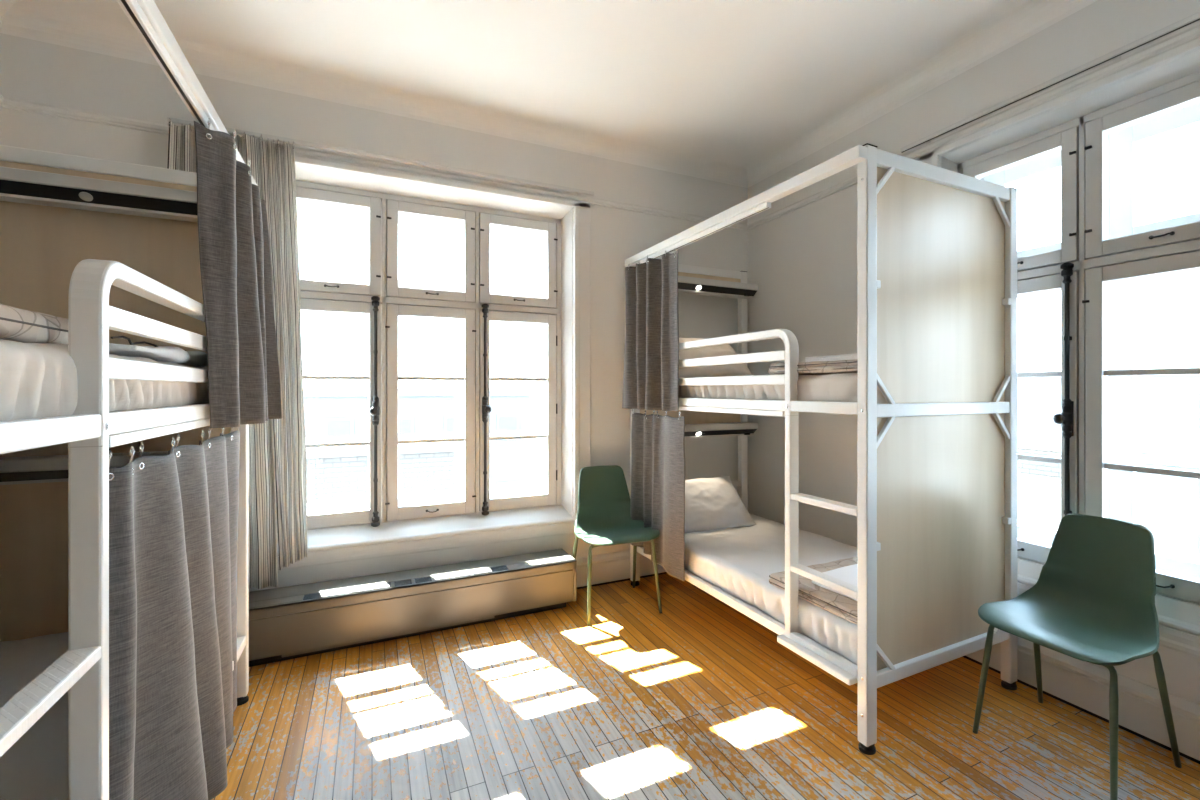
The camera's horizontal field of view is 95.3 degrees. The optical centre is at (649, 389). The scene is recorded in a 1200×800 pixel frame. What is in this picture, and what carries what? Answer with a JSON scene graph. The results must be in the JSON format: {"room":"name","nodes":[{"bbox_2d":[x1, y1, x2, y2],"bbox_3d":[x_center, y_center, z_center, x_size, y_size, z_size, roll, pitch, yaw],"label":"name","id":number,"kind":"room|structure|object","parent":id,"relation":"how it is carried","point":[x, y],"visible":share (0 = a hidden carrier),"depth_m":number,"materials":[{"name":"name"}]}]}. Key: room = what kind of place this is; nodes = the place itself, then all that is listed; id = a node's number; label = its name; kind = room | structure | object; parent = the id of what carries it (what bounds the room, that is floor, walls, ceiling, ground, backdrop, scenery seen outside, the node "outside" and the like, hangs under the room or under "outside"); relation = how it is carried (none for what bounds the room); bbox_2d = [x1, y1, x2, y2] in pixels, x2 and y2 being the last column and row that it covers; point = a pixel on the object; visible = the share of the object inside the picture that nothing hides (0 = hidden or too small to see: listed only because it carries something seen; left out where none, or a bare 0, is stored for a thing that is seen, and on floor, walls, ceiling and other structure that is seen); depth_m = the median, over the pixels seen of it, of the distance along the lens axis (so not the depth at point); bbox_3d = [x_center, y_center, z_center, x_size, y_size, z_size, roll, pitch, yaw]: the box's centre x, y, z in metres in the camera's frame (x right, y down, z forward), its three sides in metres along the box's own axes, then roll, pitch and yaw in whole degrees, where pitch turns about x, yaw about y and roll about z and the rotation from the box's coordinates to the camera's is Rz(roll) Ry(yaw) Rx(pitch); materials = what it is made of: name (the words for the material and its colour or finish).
{"room":"dormitory","nodes":[
{"label":"dormitory","id":0,"kind":"room"},
{"bbox_2d":[0,33,747,591],"bbox_3d":[-1.037,-0.180,3.579,4.645,3.020,0.400,0,0,-27],"label":"wall","id":1,"kind":"structure","parent":0,"point":[31,70],"depth_m":3.38,"materials":[{"name":"paint"}]},
{"bbox_2d":[0,97,748,590],"bbox_3d":[-1.133,-0.102,3.493,4.095,2.435,0.447,0,0,-27],"label":"window","id":2,"kind":"structure","parent":1,"relation":"in","point":[386,532],"depth_m":3.39,"materials":[{"name":"paint"}]},
{"bbox_2d":[167,118,277,588],"bbox_3d":[-2.111,-0.145,2.701,0.462,2.300,0.081,0,0,-25],"label":"window curtain","id":3,"kind":"object","parent":2,"relation":"hanging from","point":[263,570],"visible":0.24,"depth_m":2.76,"materials":[{"name":"fabric"}]},
{"bbox_2d":[262,136,307,569],"bbox_3d":[-1.897,-0.182,2.833,0.206,2.225,0.060,0,0,-27],"label":"window curtain","id":4,"kind":"object","parent":2,"relation":"hanging from","point":[278,159],"visible":0.95,"depth_m":2.83,"materials":[{"name":"fabric"}]},
{"bbox_2d":[576,550,666,588],"bbox_3d":[-1.052,1.226,3.333,4.095,0.208,0.026,0,0,-27],"label":"baseboard","id":5,"kind":"structure","parent":1,"relation":"attached to","point":[607,568],"depth_m":3.73,"materials":[{"name":"paint"}]},
{"bbox_2d":[0,0,1097,187],"bbox_3d":[0.555,-1.695,0.457,4.645,0.230,7.410,0,0,-27],"label":"ceiling","id":6,"kind":"structure","parent":0,"point":[732,92],"depth_m":2.75,"materials":[{"name":"paint"}]},
{"bbox_2d":[212,573,1199,799],"bbox_3d":[0.555,1.390,0.457,4.645,0.120,7.410,0,0,-27],"label":"floor","id":7,"kind":"structure","parent":0,"point":[696,698],"depth_m":2.17,"materials":[{"name":"brown wood"}]},
{"bbox_2d":[0,0,257,799],"bbox_3d":[-1.701,0.217,1.257,1.011,2.225,1.989,0,0,-27],"label":"bunk bed","id":8,"kind":"object","parent":7,"relation":"on","point":[109,248],"visible":0.53,"depth_m":1.98,"materials":[{"name":"white metal"}]},
{"bbox_2d":[0,632,67,799],"bbox_3d":[-1.711,0.983,1.252,0.908,0.174,1.882,0,0,-27],"label":"mattress","id":9,"kind":"object","parent":8,"relation":"on","point":[35,767],"visible":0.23,"depth_m":1.42,"materials":[{"name":"white fabric"}]},
{"bbox_2d":[0,451,167,472],"bbox_3d":[-2.146,0.270,2.025,0.917,0.045,0.118,0,0,-27],"label":"reading lamp","id":10,"kind":"object","parent":8,"relation":"on","point":[27,461],"depth_m":1.97,"materials":[{"name":"grey metal"}]},
{"bbox_2d":[79,192,92,200],"bbox_3d":[-2.088,-0.715,2.018,0.038,0.030,0.034,0,0,-27],"label":"spotlight","id":11,"kind":"object","parent":8,"relation":"attached to","point":[83,196],"depth_m":2.02,"materials":[{"name":"grey plastic"}]},
{"bbox_2d":[0,166,196,202],"bbox_3d":[-2.146,-0.755,2.025,0.917,0.045,0.118,0,0,-27],"label":"reading lamp","id":12,"kind":"object","parent":8,"relation":"on","point":[9,177],"depth_m":2.01,"materials":[{"name":"grey metal"}]},
{"bbox_2d":[0,339,208,420],"bbox_3d":[-1.710,-0.004,1.250,0.906,0.176,1.881,0,0,-27],"label":"mattress","id":13,"kind":"object","parent":8,"relation":"on","point":[38,380],"visible":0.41,"depth_m":0.99,"materials":[{"name":"beige fabric"}]},
{"bbox_2d":[0,304,67,344],"bbox_3d":[-1.483,-0.118,0.821,0.804,0.067,0.625,0,0,-27],"label":"folded blanket","id":14,"kind":"object","parent":13,"relation":"on","point":[16,324],"visible":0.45,"depth_m":1.00,"materials":[{"name":"grey fabric"}]},
{"bbox_2d":[109,336,207,366],"bbox_3d":[-1.772,-0.106,1.551,0.748,0.062,0.823,0,0,-27],"label":"loose sheet","id":15,"kind":"object","parent":13,"relation":"on","point":[171,354],"visible":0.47,"depth_m":1.55,"materials":[{"name":"white fabric"}]},
{"bbox_2d":[109,427,239,799],"bbox_3d":[-1.382,0.697,1.696,0.132,1.147,1.243,0,0,-27],"label":"curtain","id":16,"kind":"object","parent":8,"relation":"hanging from","point":[173,517],"visible":0.99,"depth_m":1.37,"materials":[{"name":"grey fabric"}]},
{"bbox_2d":[194,118,281,427],"bbox_3d":[-1.464,-0.345,1.965,0.115,0.940,0.766,0,0,-26],"label":"curtain","id":17,"kind":"object","parent":8,"relation":"hanging from","point":[236,272],"visible":1,"depth_m":1.78,"materials":[{"name":"grey fabric"}]},
{"bbox_2d":[249,549,576,666],"bbox_3d":[-1.438,1.184,2.960,2.088,0.292,0.280,0,0,-27],"label":"radiator","id":18,"kind":"object","parent":7,"relation":"on","point":[296,621],"visible":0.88,"depth_m":2.90,"materials":[{"name":"metal"}]},
{"bbox_2d":[303,592,324,599],"bbox_3d":[-1.690,1.043,2.743,0.092,0.006,0.079,0,0,-27],"label":"grille","id":19,"kind":"object","parent":18,"relation":"attached to","point":[312,595],"depth_m":2.75,"materials":[{"name":"black metal"}]},
{"bbox_2d":[328,589,347,596],"bbox_3d":[-1.596,1.043,2.791,0.083,0.006,0.079,0,0,-27],"label":"grille","id":20,"kind":"object","parent":18,"relation":"attached to","point":[333,592],"depth_m":2.79,"materials":[{"name":"white metal"}]},
{"bbox_2d":[351,585,369,592],"bbox_3d":[-1.507,1.043,2.837,0.083,0.006,0.079,0,0,-27],"label":"grille","id":21,"kind":"object","parent":18,"relation":"attached to","point":[361,588],"depth_m":2.84,"materials":[{"name":"white"}]},
{"bbox_2d":[373,582,390,589],"bbox_3d":[-1.417,1.043,2.883,0.083,0.006,0.079,0,0,-27],"label":"grille","id":22,"kind":"object","parent":18,"relation":"attached to","point":[381,585],"depth_m":2.89,"materials":[{"name":"white"}]},
{"bbox_2d":[394,580,411,586],"bbox_3d":[-1.327,1.043,2.929,0.083,0.006,0.079,0,0,-27],"label":"grille","id":23,"kind":"object","parent":18,"relation":"attached to","point":[397,583],"depth_m":2.92,"materials":[{"name":"black metal"}]},
{"bbox_2d":[415,577,431,582],"bbox_3d":[-1.237,1.043,2.974,0.083,0.006,0.079,0,0,-27],"label":"grille","id":24,"kind":"object","parent":18,"relation":"attached to","point":[417,579],"depth_m":2.98,"materials":[{"name":"black metal"}]},
{"bbox_2d":[434,574,450,579],"bbox_3d":[-1.147,1.043,3.020,0.083,0.006,0.079,0,0,-27],"label":"grille","id":25,"kind":"object","parent":18,"relation":"attached to","point":[437,576],"depth_m":3.03,"materials":[{"name":"white"}]},
{"bbox_2d":[453,571,469,577],"bbox_3d":[-1.058,1.043,3.066,0.083,0.006,0.079,0,0,-27],"label":"grille","id":26,"kind":"object","parent":18,"relation":"attached to","point":[457,574],"depth_m":3.06,"materials":[{"name":"white"}]},
{"bbox_2d":[472,568,488,574],"bbox_3d":[-0.968,1.043,3.112,0.083,0.006,0.079,0,0,-27],"label":"grille","id":27,"kind":"object","parent":18,"relation":"attached to","point":[478,571],"depth_m":3.11,"materials":[{"name":"white"}]},
{"bbox_2d":[490,566,508,571],"bbox_3d":[-0.874,1.043,3.159,0.092,0.006,0.079,0,0,-27],"label":"grille","id":28,"kind":"object","parent":18,"relation":"attached to","point":[492,568],"depth_m":3.16,"materials":[{"name":"black metal"}]},
{"bbox_2d":[573,465,661,625],"bbox_3d":[-0.232,0.918,3.380,0.487,0.828,0.510,0,0,-23],"label":"chair","id":29,"kind":"object","parent":7,"relation":"on","point":[603,518],"visible":0.97,"depth_m":3.50,"materials":[{"name":"green plastic"}]},
{"bbox_2d":[625,143,1017,754],"bbox_3d":[0.739,0.217,3.071,1.019,2.225,1.989,0,0,-28],"label":"bunk bed","id":30,"kind":"object","parent":7,"relation":"on","point":[935,408],"visible":0.8,"depth_m":2.25,"materials":[{"name":"white metal"}]},
{"bbox_2d":[622,249,678,410],"bbox_3d":[-0.011,-0.345,3.359,0.097,0.940,0.614,0,0,-32],"label":"curtain","id":31,"kind":"object","parent":30,"relation":"hanging from","point":[651,354],"visible":1,"depth_m":3.29,"materials":[{"name":"grey fabric"}]},
{"bbox_2d":[630,410,684,580],"bbox_3d":[0.032,0.602,3.346,0.063,0.957,0.654,0,0,-31],"label":"curtain","id":32,"kind":"object","parent":30,"relation":"hanging from","point":[657,499],"visible":0.94,"depth_m":3.29,"materials":[{"name":"grey fabric"}]},
{"bbox_2d":[678,276,757,290],"bbox_3d":[0.369,-0.755,3.878,0.917,0.045,0.118,0,0,-28],"label":"shelf","id":33,"kind":"object","parent":30,"relation":"on","point":[683,281],"depth_m":3.87,"materials":[{"name":"grey"}]},
{"bbox_2d":[685,422,757,431],"bbox_3d":[0.369,0.270,3.878,0.917,0.045,0.118,0,0,-28],"label":"shelf","id":34,"kind":"object","parent":30,"relation":"on","point":[689,426],"depth_m":3.92,"materials":[{"name":"grey"}]},
{"bbox_2d":[679,372,857,401],"bbox_3d":[0.752,0.004,3.078,0.904,0.158,1.883,0,0,-28],"label":"mattress","id":35,"kind":"object","parent":30,"relation":"on","point":[833,387],"visible":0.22,"depth_m":2.34,"materials":[{"name":"beige fabric"}]},
{"bbox_2d":[679,338,752,377],"bbox_3d":[0.346,-0.205,3.670,0.660,0.304,0.364,0,0,-25],"label":"pillow","id":36,"kind":"object","parent":35,"relation":"on","point":[741,369],"visible":0.39,"depth_m":3.56,"materials":[{"name":"beige fabric"}]},
{"bbox_2d":[768,359,857,374],"bbox_3d":[1.020,-0.094,2.481,0.803,0.053,0.524,0,0,-28],"label":"folded blanket","id":37,"kind":"object","parent":35,"relation":"on","point":[839,366],"visible":0.33,"depth_m":2.24,"materials":[{"name":"grey fabric"}]},
{"bbox_2d":[805,353,857,361],"bbox_3d":[0.994,-0.131,2.403,0.503,0.031,0.360,0,0,-28],"label":"folded towel","id":38,"kind":"object","parent":37,"relation":"on","point":[842,356],"visible":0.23,"depth_m":2.30,"materials":[{"name":"white fabric"}]},
{"bbox_2d":[685,514,857,665],"bbox_3d":[0.752,0.982,3.076,0.904,0.174,1.884,0,0,-28],"label":"mattress","id":39,"kind":"object","parent":30,"relation":"on","point":[739,561],"visible":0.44,"depth_m":2.89,"materials":[{"name":"white fabric"}]},
{"bbox_2d":[685,476,756,532],"bbox_3d":[0.346,0.771,3.669,0.660,0.302,0.362,0,0,-23],"label":"pillow","id":40,"kind":"object","parent":39,"relation":"on","point":[715,503],"visible":0.72,"depth_m":3.60,"materials":[{"name":"grey fabric"}]},
{"bbox_2d":[769,556,857,624],"bbox_3d":[0.998,0.880,2.481,0.744,0.053,0.524,0,0,-28],"label":"folded blanket","id":41,"kind":"object","parent":39,"relation":"on","point":[842,606],"visible":0.3,"depth_m":2.31,"materials":[{"name":"grey fabric"}]},
{"bbox_2d":[812,564,857,600],"bbox_3d":[0.980,0.838,2.385,0.442,0.037,0.329,0,0,-31],"label":"folded towel","id":42,"kind":"object","parent":41,"relation":"on","point":[849,574],"visible":0.14,"depth_m":2.41,"materials":[{"name":"white fabric"}]},
{"bbox_2d":[973,513,1181,799],"bbox_3d":[1.574,0.918,2.024,0.510,0.828,0.487,0,0,-27],"label":"chair","id":43,"kind":"object","parent":7,"relation":"on","point":[1092,600],"visible":1,"depth_m":2.05,"materials":[{"name":"green plastic"}]},
{"bbox_2d":[748,0,1199,704],"bbox_3d":[2.537,-0.180,1.244,0.400,3.020,7.010,0,0,-27],"label":"wall","id":44,"kind":"structure","parent":0,"point":[803,261],"depth_m":3.46,"materials":[{"name":"paint"}]},
{"bbox_2d":[747,11,1199,703],"bbox_3d":[2.479,-0.102,1.284,0.447,2.435,6.835,0,0,-27],"label":"window","id":45,"kind":"structure","parent":44,"relation":"in","point":[1091,132],"depth_m":2.31,"materials":[{"name":"paint"}]},
{"bbox_2d":[962,636,1199,763],"bbox_3d":[2.320,1.226,1.200,0.026,0.208,6.830,0,0,-27],"label":"baseboard","id":46,"kind":"structure","parent":44,"relation":"attached to","point":[1082,685],"depth_m":2.18,"materials":[{"name":"paint"}]},
{"label":"outside","id":47,"kind":"structure","parent":0,"visible":0},
{"bbox_2d":[1017,432,1158,527],"bbox_3d":[6.991,2.580,9.403,1.600,3.500,2.200,0,0,-27],"label":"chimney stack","id":48,"kind":"object","parent":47,"point":[1038,483],"visible":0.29,"depth_m":8.90,"materials":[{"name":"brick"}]},
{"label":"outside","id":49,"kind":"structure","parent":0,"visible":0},
{"bbox_2d":[1017,519,1199,561],"bbox_3d":[3.062,1.750,3.021,0.400,1.560,6.300,0,0,-27],"label":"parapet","id":50,"kind":"object","parent":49,"point":[1192,557],"visible":0.02,"depth_m":3.28,"materials":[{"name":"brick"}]},
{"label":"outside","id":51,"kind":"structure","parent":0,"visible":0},
{"bbox_2d":[306,433,456,503],"bbox_3d":[-4.791,2.620,9.613,3.100,3.420,2.720,0,0,-27],"label":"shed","id":52,"kind":"object","parent":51,"point":[340,473],"visible":0.02,"depth_m":8.57,"materials":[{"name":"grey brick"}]},
{"bbox_3d":[-11.360,13.430,22.270,140.000,0.200,130.000,0,0,-27],"label":"ground","id":53,"kind":"structure","parent":0,"visible":0},
{"bbox_2d":[303,389,535,489],"bbox_3d":[-13.588,5.655,32.359,16.300,11.350,10.300,0,0,-27],"label":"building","id":54,"kind":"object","parent":53,"relation":"on","point":[327,412],"visible":0.19,"depth_m":28.14,"materials":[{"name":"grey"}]},
{"bbox_2d":[1017,367,1199,555],"bbox_3d":[31.543,5.655,26.193,12.300,13.350,24.300,0,0,-27],"label":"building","id":55,"kind":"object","parent":53,"relation":"on","point":[1168,406],"visible":0.23,"depth_m":26.16,"materials":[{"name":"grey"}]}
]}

